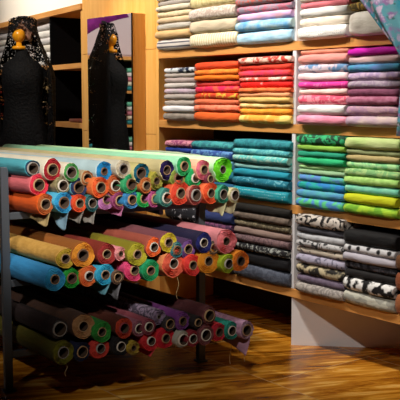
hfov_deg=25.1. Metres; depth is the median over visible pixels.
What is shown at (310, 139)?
folded fabric
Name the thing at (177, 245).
roll
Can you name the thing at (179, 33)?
folded fabric
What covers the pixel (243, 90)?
folded fabric
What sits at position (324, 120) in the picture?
folded fabric
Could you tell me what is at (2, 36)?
folded fabric
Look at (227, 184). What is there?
folded fabric
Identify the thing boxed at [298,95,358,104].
folded fabric
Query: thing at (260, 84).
folded fabric
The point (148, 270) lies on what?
roll
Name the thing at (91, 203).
roll
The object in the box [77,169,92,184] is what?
roll
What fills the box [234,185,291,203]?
folded fabric
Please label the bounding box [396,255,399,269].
folded fabric
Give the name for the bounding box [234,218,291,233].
folded fabric
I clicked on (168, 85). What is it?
folded fabric
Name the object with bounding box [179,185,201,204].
roll
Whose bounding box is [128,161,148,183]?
roll
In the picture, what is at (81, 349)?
roll
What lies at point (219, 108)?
folded fabric
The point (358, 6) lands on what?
folded fabric
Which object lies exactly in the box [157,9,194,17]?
folded fabric
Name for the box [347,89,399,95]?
folded fabric
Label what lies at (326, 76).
folded fabric
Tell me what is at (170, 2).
folded fabric
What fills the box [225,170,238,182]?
folded fabric
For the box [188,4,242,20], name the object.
folded fabric
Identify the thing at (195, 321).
roll
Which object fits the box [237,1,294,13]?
folded fabric
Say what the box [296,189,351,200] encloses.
folded fabric
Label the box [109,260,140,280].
roll
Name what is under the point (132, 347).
roll
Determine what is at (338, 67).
folded fabric
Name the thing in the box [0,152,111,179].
roll
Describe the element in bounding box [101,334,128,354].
roll
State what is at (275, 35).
folded fabric
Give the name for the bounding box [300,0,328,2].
folded fabric
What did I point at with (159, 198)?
roll
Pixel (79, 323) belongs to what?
roll
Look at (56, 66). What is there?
shelf
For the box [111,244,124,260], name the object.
roll
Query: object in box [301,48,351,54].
folded fabric
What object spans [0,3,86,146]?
shelving unit
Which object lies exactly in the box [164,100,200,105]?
folded fabric
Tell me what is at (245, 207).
folded fabric
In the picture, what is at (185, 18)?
folded fabric
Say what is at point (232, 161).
folded fabric
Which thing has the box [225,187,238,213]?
roll
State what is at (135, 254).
roll
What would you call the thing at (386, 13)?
fabric
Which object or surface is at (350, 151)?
folded fabric
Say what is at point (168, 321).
roll
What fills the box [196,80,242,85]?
folded fabric
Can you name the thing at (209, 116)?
folded fabric
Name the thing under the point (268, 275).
folded fabric
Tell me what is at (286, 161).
folded fabric
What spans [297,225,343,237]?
folded fabric
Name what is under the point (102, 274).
roll
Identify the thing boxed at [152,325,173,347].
roll
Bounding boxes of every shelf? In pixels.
[52,63,80,70]
[56,121,81,128]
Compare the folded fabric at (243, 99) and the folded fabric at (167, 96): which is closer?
the folded fabric at (243, 99)
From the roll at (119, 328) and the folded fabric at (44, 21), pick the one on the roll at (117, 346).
the roll at (119, 328)
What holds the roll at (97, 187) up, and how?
on the roll at (91, 203)
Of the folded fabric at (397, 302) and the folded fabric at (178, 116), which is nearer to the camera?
the folded fabric at (397, 302)
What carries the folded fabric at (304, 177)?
on the folded fabric at (317, 186)
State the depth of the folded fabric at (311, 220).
4.11 m
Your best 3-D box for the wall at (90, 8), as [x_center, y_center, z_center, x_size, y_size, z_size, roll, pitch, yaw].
[-0.485,-1.024,5.485,0.050,3.200,0.835,-5,8,-37]
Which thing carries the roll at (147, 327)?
on the roll at (147, 345)
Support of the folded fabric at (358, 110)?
on the folded fabric at (357, 121)
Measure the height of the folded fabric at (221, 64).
0.039 m
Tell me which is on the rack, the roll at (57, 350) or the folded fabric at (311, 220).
the roll at (57, 350)
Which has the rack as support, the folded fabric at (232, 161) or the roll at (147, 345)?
the roll at (147, 345)
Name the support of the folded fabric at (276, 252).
on the folded fabric at (277, 263)
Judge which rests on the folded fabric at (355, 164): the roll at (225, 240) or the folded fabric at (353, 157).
the folded fabric at (353, 157)
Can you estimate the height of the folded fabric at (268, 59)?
0.033 m
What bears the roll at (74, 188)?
on the roll at (77, 205)
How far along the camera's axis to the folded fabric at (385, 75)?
3.83 m
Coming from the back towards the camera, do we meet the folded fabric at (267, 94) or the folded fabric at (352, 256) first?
the folded fabric at (267, 94)
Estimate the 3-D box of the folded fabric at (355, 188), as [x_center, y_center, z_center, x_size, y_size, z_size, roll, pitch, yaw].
[0.858,-0.051,3.981,0.318,0.040,0.305,-5,8,-37]
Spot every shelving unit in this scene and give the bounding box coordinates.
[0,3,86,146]
[156,0,399,347]
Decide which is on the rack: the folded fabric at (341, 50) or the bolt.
the bolt
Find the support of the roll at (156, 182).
on the roll at (149, 198)
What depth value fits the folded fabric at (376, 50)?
3.81 m
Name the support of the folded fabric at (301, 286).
on the shelving unit at (315, 320)
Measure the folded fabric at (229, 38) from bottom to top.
0.075 m
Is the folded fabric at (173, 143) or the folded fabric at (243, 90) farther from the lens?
the folded fabric at (173, 143)
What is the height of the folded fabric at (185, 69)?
0.029 m
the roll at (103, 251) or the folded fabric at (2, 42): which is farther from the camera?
the folded fabric at (2, 42)
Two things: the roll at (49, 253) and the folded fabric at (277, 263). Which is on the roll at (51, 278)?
the roll at (49, 253)
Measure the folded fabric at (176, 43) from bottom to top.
0.063 m
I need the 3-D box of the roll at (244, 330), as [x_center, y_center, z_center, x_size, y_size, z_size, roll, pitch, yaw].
[-0.226,0.566,4.433,0.081,0.226,1.429,-5,8,-37]
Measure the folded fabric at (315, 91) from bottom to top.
0.029 m
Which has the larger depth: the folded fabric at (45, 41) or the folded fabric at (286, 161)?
the folded fabric at (45, 41)
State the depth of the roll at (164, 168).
3.89 m
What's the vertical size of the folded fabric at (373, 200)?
0.045 m
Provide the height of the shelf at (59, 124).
0.034 m
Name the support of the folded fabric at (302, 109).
on the folded fabric at (324, 120)
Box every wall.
[0,0,81,22]
[82,0,156,289]
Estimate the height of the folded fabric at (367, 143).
0.052 m
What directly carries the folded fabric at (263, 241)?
on the folded fabric at (276, 252)
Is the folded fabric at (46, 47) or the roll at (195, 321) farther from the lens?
the folded fabric at (46, 47)
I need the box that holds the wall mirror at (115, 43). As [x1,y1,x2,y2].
[87,13,145,280]
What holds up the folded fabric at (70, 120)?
on the shelving unit at (66, 28)
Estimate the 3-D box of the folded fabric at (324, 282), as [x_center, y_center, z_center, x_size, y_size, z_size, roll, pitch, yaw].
[0.678,0.370,4.274,0.319,0.042,0.306,-5,8,-37]
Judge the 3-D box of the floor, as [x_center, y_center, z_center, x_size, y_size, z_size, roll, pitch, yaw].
[-1.792,0.847,3.401,6.300,0.050,10.600,-5,8,-37]
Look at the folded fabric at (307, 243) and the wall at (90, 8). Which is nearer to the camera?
the folded fabric at (307, 243)
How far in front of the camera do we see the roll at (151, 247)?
3.76 m
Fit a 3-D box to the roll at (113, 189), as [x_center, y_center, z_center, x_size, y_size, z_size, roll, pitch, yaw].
[-0.827,-0.118,4.207,0.077,0.083,1.431,-6,9,-42]
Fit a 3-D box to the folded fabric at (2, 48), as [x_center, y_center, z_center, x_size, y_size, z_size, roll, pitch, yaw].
[-1.630,-1.283,7.741,0.302,0.050,1.193,-4,7,-29]
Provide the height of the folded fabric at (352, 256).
0.040 m
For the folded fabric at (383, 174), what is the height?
0.034 m
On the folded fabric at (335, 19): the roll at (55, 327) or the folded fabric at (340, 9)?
the folded fabric at (340, 9)
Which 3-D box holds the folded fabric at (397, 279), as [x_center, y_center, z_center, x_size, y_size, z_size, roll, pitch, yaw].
[1.019,0.346,3.794,0.323,0.090,0.244,-5,8,-37]
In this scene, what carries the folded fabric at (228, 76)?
on the folded fabric at (223, 82)
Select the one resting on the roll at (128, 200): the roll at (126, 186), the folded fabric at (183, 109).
the roll at (126, 186)
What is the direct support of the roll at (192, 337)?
on the rack
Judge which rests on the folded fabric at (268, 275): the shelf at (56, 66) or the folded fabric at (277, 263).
the folded fabric at (277, 263)
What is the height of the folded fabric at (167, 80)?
0.029 m
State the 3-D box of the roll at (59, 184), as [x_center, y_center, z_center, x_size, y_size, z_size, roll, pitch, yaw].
[-1.022,-0.116,4.091,0.070,0.069,1.431,-6,9,-42]
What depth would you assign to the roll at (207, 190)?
3.89 m
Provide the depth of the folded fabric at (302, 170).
4.12 m
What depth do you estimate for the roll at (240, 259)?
3.82 m
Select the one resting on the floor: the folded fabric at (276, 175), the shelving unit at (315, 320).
the shelving unit at (315, 320)
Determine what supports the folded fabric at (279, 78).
on the folded fabric at (260, 84)
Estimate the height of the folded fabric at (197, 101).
0.030 m
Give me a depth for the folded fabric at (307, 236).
4.14 m
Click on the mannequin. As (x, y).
(25, 121)
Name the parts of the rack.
post, rail, post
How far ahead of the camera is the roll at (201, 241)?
3.83 m
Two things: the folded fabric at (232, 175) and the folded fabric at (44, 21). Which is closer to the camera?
the folded fabric at (232, 175)
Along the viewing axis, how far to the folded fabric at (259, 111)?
4.40 m
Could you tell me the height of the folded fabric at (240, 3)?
0.048 m
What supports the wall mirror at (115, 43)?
attached to the wall at (90, 8)
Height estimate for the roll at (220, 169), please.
0.114 m
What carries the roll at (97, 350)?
on the rack
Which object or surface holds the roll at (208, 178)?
on the roll at (207, 190)
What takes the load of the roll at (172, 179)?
on the roll at (177, 191)
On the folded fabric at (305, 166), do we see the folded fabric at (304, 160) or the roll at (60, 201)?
the folded fabric at (304, 160)
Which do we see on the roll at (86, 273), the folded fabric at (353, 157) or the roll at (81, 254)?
the roll at (81, 254)
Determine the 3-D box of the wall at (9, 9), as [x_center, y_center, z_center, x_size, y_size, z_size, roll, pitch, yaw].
[-1.481,-2.118,7.119,0.080,1.395,3.199,-4,7,-29]
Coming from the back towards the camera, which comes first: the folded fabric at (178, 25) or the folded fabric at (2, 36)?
the folded fabric at (2, 36)
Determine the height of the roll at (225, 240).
0.108 m
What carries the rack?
on the floor
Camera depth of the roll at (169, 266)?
3.68 m
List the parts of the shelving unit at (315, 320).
panel, panel, shelf, shelf, shelf, shelf, panel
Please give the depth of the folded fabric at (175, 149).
4.99 m
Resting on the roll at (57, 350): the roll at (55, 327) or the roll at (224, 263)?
the roll at (55, 327)
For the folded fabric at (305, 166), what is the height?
0.023 m
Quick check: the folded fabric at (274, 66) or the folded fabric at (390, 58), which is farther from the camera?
the folded fabric at (274, 66)
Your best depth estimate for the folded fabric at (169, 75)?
4.95 m
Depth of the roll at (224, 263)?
3.79 m
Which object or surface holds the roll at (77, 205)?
on the rack
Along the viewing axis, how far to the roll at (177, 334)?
3.72 m
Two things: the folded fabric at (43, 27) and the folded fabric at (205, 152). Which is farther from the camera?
the folded fabric at (43, 27)
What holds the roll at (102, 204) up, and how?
on the rack
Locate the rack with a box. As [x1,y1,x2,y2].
[0,149,207,392]
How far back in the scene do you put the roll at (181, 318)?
3.76 m
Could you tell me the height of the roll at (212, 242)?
0.062 m
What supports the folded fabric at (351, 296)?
on the shelving unit at (315, 320)
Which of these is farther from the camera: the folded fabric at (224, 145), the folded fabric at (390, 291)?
the folded fabric at (224, 145)
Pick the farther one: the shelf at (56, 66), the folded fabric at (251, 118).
the shelf at (56, 66)
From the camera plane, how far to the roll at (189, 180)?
3.85 m
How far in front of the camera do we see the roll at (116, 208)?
3.70 m
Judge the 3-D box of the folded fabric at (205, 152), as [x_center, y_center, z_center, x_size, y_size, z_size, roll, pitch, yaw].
[0.177,-0.251,4.852,0.322,0.048,0.356,-5,8,-37]
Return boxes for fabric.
[0,28,34,33]
[0,33,34,40]
[0,38,36,46]
[0,45,35,52]
[35,18,48,24]
[37,23,49,31]
[38,30,49,38]
[38,37,49,45]
[39,45,49,51]
[69,119,81,122]
[155,3,192,12]
[155,28,195,38]
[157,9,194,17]
[157,15,196,23]
[157,21,192,30]
[157,37,194,50]
[158,0,190,6]
[163,106,198,112]
[163,112,197,120]
[164,67,196,72]
[164,73,202,77]
[164,83,205,87]
[164,88,197,93]
[164,94,195,99]
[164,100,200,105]
[165,78,197,82]
[165,139,225,147]
[165,147,197,153]
[165,207,206,222]
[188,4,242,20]
[189,17,240,33]
[190,0,235,8]
[190,31,244,47]
[190,149,236,159]
[191,140,240,150]
[194,69,242,74]
[194,74,243,80]
[194,99,244,104]
[194,105,241,111]
[194,111,248,121]
[195,61,247,69]
[195,86,241,92]
[195,93,241,98]
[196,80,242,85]
[205,210,238,223]
[205,220,236,231]
[214,182,237,186]
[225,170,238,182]
[230,160,238,169]
[232,148,292,156]
[232,154,291,165]
[232,175,291,189]
[233,168,291,179]
[233,211,291,225]
[234,137,292,150]
[234,161,292,171]
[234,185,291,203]
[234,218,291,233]
[234,225,292,241]
[234,233,291,249]
[234,263,291,286]
[235,0,293,6]
[235,18,294,31]
[235,202,292,217]
[235,240,290,258]
[236,249,290,271]
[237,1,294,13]
[237,9,293,21]
[237,29,293,44]
[238,56,293,63]
[238,88,293,92]
[239,63,293,70]
[239,70,293,76]
[239,76,293,81]
[239,92,292,96]
[239,97,292,102]
[239,114,292,123]
[240,81,293,87]
[240,103,293,108]
[240,108,293,114]
[295,213,371,230]
[295,281,344,300]
[296,134,362,145]
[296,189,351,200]
[296,197,350,211]
[296,239,346,252]
[296,252,350,270]
[296,262,346,281]
[297,24,359,39]
[297,105,352,114]
[297,115,355,125]
[297,144,353,152]
[297,157,350,166]
[297,181,350,192]
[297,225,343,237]
[297,231,347,245]
[297,245,345,260]
[297,273,347,289]
[298,53,352,64]
[298,63,355,72]
[298,72,353,80]
[298,81,350,87]
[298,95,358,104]
[298,150,350,158]
[298,168,347,176]
[298,174,350,184]
[299,88,352,94]
[299,164,352,171]
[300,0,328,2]
[300,5,355,17]
[300,15,350,26]
[301,0,355,8]
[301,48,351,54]
[343,203,399,218]
[343,226,399,249]
[343,251,396,268]
[343,276,399,298]
[344,168,399,178]
[344,175,399,187]
[344,192,399,207]
[344,243,399,258]
[344,289,396,312]
[345,116,397,127]
[345,137,399,150]
[345,184,399,196]
[345,260,399,275]
[345,268,395,284]
[346,96,398,104]
[346,105,398,115]
[346,149,399,156]
[346,154,399,163]
[346,161,399,170]
[347,47,398,55]
[347,63,399,71]
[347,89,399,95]
[348,71,399,80]
[348,80,399,88]
[349,11,384,35]
[349,54,399,64]
[350,2,366,11]
[360,0,399,135]
[395,272,399,290]
[395,294,399,313]
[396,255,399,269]
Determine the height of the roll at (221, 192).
0.138 m
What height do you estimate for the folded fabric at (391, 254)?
0.037 m
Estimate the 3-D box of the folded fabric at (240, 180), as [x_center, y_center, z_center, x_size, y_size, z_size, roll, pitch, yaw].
[0.412,-0.095,4.554,0.322,0.049,0.423,-5,8,-37]
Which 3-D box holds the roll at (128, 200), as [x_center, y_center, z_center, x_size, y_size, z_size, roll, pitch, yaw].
[-0.764,-0.060,4.239,0.079,0.083,1.432,-6,9,-42]
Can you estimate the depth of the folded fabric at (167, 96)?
4.96 m
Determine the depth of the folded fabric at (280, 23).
4.34 m
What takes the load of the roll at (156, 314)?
on the roll at (163, 338)
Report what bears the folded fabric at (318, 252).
on the folded fabric at (306, 258)
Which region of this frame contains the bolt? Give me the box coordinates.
[142,150,202,155]
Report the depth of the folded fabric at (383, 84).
3.83 m
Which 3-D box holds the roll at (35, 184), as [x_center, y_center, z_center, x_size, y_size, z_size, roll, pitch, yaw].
[-1.109,-0.119,4.061,0.089,0.094,1.429,-6,9,-42]
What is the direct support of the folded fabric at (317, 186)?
on the folded fabric at (324, 195)
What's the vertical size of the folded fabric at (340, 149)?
0.028 m
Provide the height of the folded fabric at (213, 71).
0.030 m
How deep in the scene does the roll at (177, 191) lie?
3.82 m
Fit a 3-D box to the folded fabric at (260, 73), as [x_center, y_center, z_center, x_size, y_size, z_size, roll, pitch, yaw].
[0.430,-0.627,4.479,0.314,0.032,0.382,-5,8,-37]
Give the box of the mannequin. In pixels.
[0,16,55,146]
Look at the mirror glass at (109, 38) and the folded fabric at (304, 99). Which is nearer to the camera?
the folded fabric at (304, 99)
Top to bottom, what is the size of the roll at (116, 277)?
0.125 m
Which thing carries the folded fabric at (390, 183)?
on the folded fabric at (355, 188)
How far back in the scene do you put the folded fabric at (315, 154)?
4.10 m
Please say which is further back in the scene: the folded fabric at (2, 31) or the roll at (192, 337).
the folded fabric at (2, 31)
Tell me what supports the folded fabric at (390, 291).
on the folded fabric at (351, 296)
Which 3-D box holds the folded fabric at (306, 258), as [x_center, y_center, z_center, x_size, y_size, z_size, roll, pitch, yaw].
[0.675,0.277,4.259,0.323,0.047,0.310,-5,8,-37]
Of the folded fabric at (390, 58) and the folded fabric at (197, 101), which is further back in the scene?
the folded fabric at (197, 101)
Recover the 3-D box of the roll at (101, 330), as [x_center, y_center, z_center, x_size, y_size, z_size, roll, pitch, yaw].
[-0.816,0.457,4.119,0.095,0.088,1.429,-5,8,-37]
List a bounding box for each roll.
[0,147,173,179]
[0,150,130,177]
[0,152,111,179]
[0,153,60,179]
[0,157,39,176]
[0,253,64,290]
[0,273,131,338]
[0,281,94,338]
[0,294,67,337]
[0,314,73,375]
[2,144,190,175]
[8,173,47,194]
[9,191,52,226]
[9,209,160,256]
[9,220,114,263]
[9,223,94,266]
[10,233,72,267]
[10,252,79,287]
[14,218,146,265]
[37,145,231,181]
[45,191,71,229]
[47,177,69,192]
[55,291,142,335]
[57,288,155,334]
[58,161,78,180]
[61,284,165,324]
[62,334,89,361]
[66,333,108,357]
[67,177,86,194]
[67,194,85,223]
[71,265,95,286]
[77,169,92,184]
[80,194,97,223]
[81,217,176,252]
[84,177,108,197]
[88,261,113,294]
[88,316,110,341]
[95,213,210,252]
[97,192,111,209]
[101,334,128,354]
[104,192,123,215]
[106,269,123,299]
[107,175,120,194]
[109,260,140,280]
[110,212,236,253]
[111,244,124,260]
[113,174,136,193]
[117,191,136,208]
[118,291,188,329]
[119,280,215,323]
[120,291,202,328]
[125,338,138,354]
[127,331,156,356]
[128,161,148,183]
[135,191,148,206]
[136,177,150,192]
[139,258,158,280]
[142,190,157,206]
[147,171,162,189]
[147,248,182,296]
[151,187,171,206]
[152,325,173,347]
[156,315,175,330]
[162,180,187,204]
[163,170,184,183]
[169,241,182,257]
[171,328,188,346]
[175,236,194,257]
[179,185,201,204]
[180,328,197,346]
[181,254,199,275]
[185,168,200,185]
[186,324,213,344]
[190,159,209,179]
[193,249,218,272]
[198,183,216,203]
[201,172,214,184]
[203,321,224,340]
[206,184,228,215]
[209,240,217,254]
[214,317,236,338]
[215,253,232,272]
[215,311,253,361]
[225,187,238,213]
[227,249,248,270]
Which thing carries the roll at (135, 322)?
on the roll at (132, 347)
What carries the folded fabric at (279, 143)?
on the folded fabric at (249, 151)
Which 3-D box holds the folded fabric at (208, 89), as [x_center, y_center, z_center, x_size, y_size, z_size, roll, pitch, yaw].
[0.204,-0.587,4.792,0.316,0.036,0.369,-5,8,-37]
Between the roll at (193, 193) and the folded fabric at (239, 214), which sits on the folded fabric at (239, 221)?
the folded fabric at (239, 214)
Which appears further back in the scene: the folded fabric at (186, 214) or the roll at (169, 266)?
the folded fabric at (186, 214)
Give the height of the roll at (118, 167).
0.079 m
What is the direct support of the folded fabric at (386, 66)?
on the folded fabric at (385, 75)
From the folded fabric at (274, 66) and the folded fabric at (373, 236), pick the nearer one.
the folded fabric at (373, 236)
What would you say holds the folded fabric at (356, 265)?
on the folded fabric at (366, 275)
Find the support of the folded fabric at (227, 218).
on the folded fabric at (207, 223)
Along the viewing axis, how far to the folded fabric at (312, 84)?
4.06 m
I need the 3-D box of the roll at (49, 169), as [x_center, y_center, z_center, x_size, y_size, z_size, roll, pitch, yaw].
[-1.059,-0.179,4.068,0.086,0.094,1.430,-6,9,-42]
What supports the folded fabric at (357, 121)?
on the shelving unit at (315, 320)
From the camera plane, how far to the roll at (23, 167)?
3.55 m
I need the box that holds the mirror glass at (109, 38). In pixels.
[87,13,131,150]
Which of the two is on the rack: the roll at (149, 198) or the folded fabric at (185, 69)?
the roll at (149, 198)
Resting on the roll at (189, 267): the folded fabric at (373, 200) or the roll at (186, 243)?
the roll at (186, 243)
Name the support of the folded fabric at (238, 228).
on the folded fabric at (263, 241)
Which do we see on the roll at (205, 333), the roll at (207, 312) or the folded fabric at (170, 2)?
the roll at (207, 312)
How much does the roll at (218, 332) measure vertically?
0.080 m
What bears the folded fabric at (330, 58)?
on the folded fabric at (338, 67)
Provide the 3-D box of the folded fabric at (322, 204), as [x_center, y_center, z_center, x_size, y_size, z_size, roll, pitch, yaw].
[0.666,0.010,4.227,0.320,0.048,0.299,-5,8,-37]
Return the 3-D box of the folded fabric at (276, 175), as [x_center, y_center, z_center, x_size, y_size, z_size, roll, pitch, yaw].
[0.414,-0.139,4.551,0.318,0.040,0.421,-5,8,-37]
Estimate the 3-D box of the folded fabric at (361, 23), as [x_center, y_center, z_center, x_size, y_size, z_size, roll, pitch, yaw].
[0.855,-0.762,3.893,0.320,0.105,0.288,-5,8,-37]
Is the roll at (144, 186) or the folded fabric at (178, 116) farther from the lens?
the folded fabric at (178, 116)
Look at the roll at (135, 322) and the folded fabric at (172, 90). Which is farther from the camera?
the folded fabric at (172, 90)
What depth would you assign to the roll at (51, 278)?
3.48 m
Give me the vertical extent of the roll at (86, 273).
0.087 m
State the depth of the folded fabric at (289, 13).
4.33 m
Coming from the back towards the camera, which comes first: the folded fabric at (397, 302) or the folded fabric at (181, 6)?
the folded fabric at (181, 6)
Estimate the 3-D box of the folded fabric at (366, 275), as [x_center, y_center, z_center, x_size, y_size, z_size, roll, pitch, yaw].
[0.860,0.325,4.021,0.317,0.039,0.291,-5,8,-37]
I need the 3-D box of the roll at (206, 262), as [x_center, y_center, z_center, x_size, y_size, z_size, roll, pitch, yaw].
[-0.391,0.192,4.322,0.116,0.110,1.429,-5,8,-37]
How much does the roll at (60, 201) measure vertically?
0.158 m
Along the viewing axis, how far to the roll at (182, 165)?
4.04 m
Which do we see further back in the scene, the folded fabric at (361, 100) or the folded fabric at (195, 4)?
the folded fabric at (195, 4)
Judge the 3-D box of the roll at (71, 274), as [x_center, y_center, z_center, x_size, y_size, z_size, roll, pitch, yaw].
[-0.923,0.239,4.048,0.078,0.083,1.429,-5,8,-37]
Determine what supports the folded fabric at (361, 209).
on the shelving unit at (315, 320)
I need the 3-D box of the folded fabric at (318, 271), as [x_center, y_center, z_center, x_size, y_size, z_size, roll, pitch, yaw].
[0.674,0.325,4.267,0.321,0.051,0.309,-5,8,-37]
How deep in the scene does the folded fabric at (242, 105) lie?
4.38 m
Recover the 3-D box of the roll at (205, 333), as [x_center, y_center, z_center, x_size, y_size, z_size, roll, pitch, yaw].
[-0.404,0.502,4.332,0.084,0.090,1.428,-5,8,-37]
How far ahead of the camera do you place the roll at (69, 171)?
3.58 m
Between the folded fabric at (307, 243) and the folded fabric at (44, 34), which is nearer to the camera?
the folded fabric at (307, 243)
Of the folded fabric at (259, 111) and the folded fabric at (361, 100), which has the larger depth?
the folded fabric at (259, 111)
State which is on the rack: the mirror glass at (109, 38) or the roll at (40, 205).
the roll at (40, 205)
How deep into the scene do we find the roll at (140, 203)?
3.75 m
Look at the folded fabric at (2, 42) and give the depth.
7.40 m
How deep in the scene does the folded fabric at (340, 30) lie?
4.03 m
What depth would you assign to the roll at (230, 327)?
3.86 m
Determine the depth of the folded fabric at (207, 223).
4.73 m
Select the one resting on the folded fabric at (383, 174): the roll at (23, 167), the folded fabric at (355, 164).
the folded fabric at (355, 164)
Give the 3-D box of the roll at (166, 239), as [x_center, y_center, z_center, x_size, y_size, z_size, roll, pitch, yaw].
[-0.556,0.107,4.215,0.089,0.088,1.430,-5,8,-37]
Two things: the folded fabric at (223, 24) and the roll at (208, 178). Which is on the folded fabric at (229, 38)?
the folded fabric at (223, 24)
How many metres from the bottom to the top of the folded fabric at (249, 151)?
0.032 m
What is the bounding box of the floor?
[0,277,399,399]
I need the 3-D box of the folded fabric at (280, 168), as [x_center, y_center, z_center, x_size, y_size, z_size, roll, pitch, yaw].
[0.420,-0.174,4.552,0.315,0.032,0.424,-5,8,-37]
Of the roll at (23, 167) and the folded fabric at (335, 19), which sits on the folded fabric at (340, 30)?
the folded fabric at (335, 19)
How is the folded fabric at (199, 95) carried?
on the folded fabric at (197, 101)
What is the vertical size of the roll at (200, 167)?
0.091 m
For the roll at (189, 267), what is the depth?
3.71 m
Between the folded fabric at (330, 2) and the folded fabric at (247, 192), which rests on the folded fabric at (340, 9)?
the folded fabric at (330, 2)
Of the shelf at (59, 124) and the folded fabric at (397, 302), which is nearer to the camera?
the folded fabric at (397, 302)
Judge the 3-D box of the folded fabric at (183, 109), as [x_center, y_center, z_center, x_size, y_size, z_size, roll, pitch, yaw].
[-0.001,-0.512,5.058,0.317,0.037,0.285,-5,8,-37]

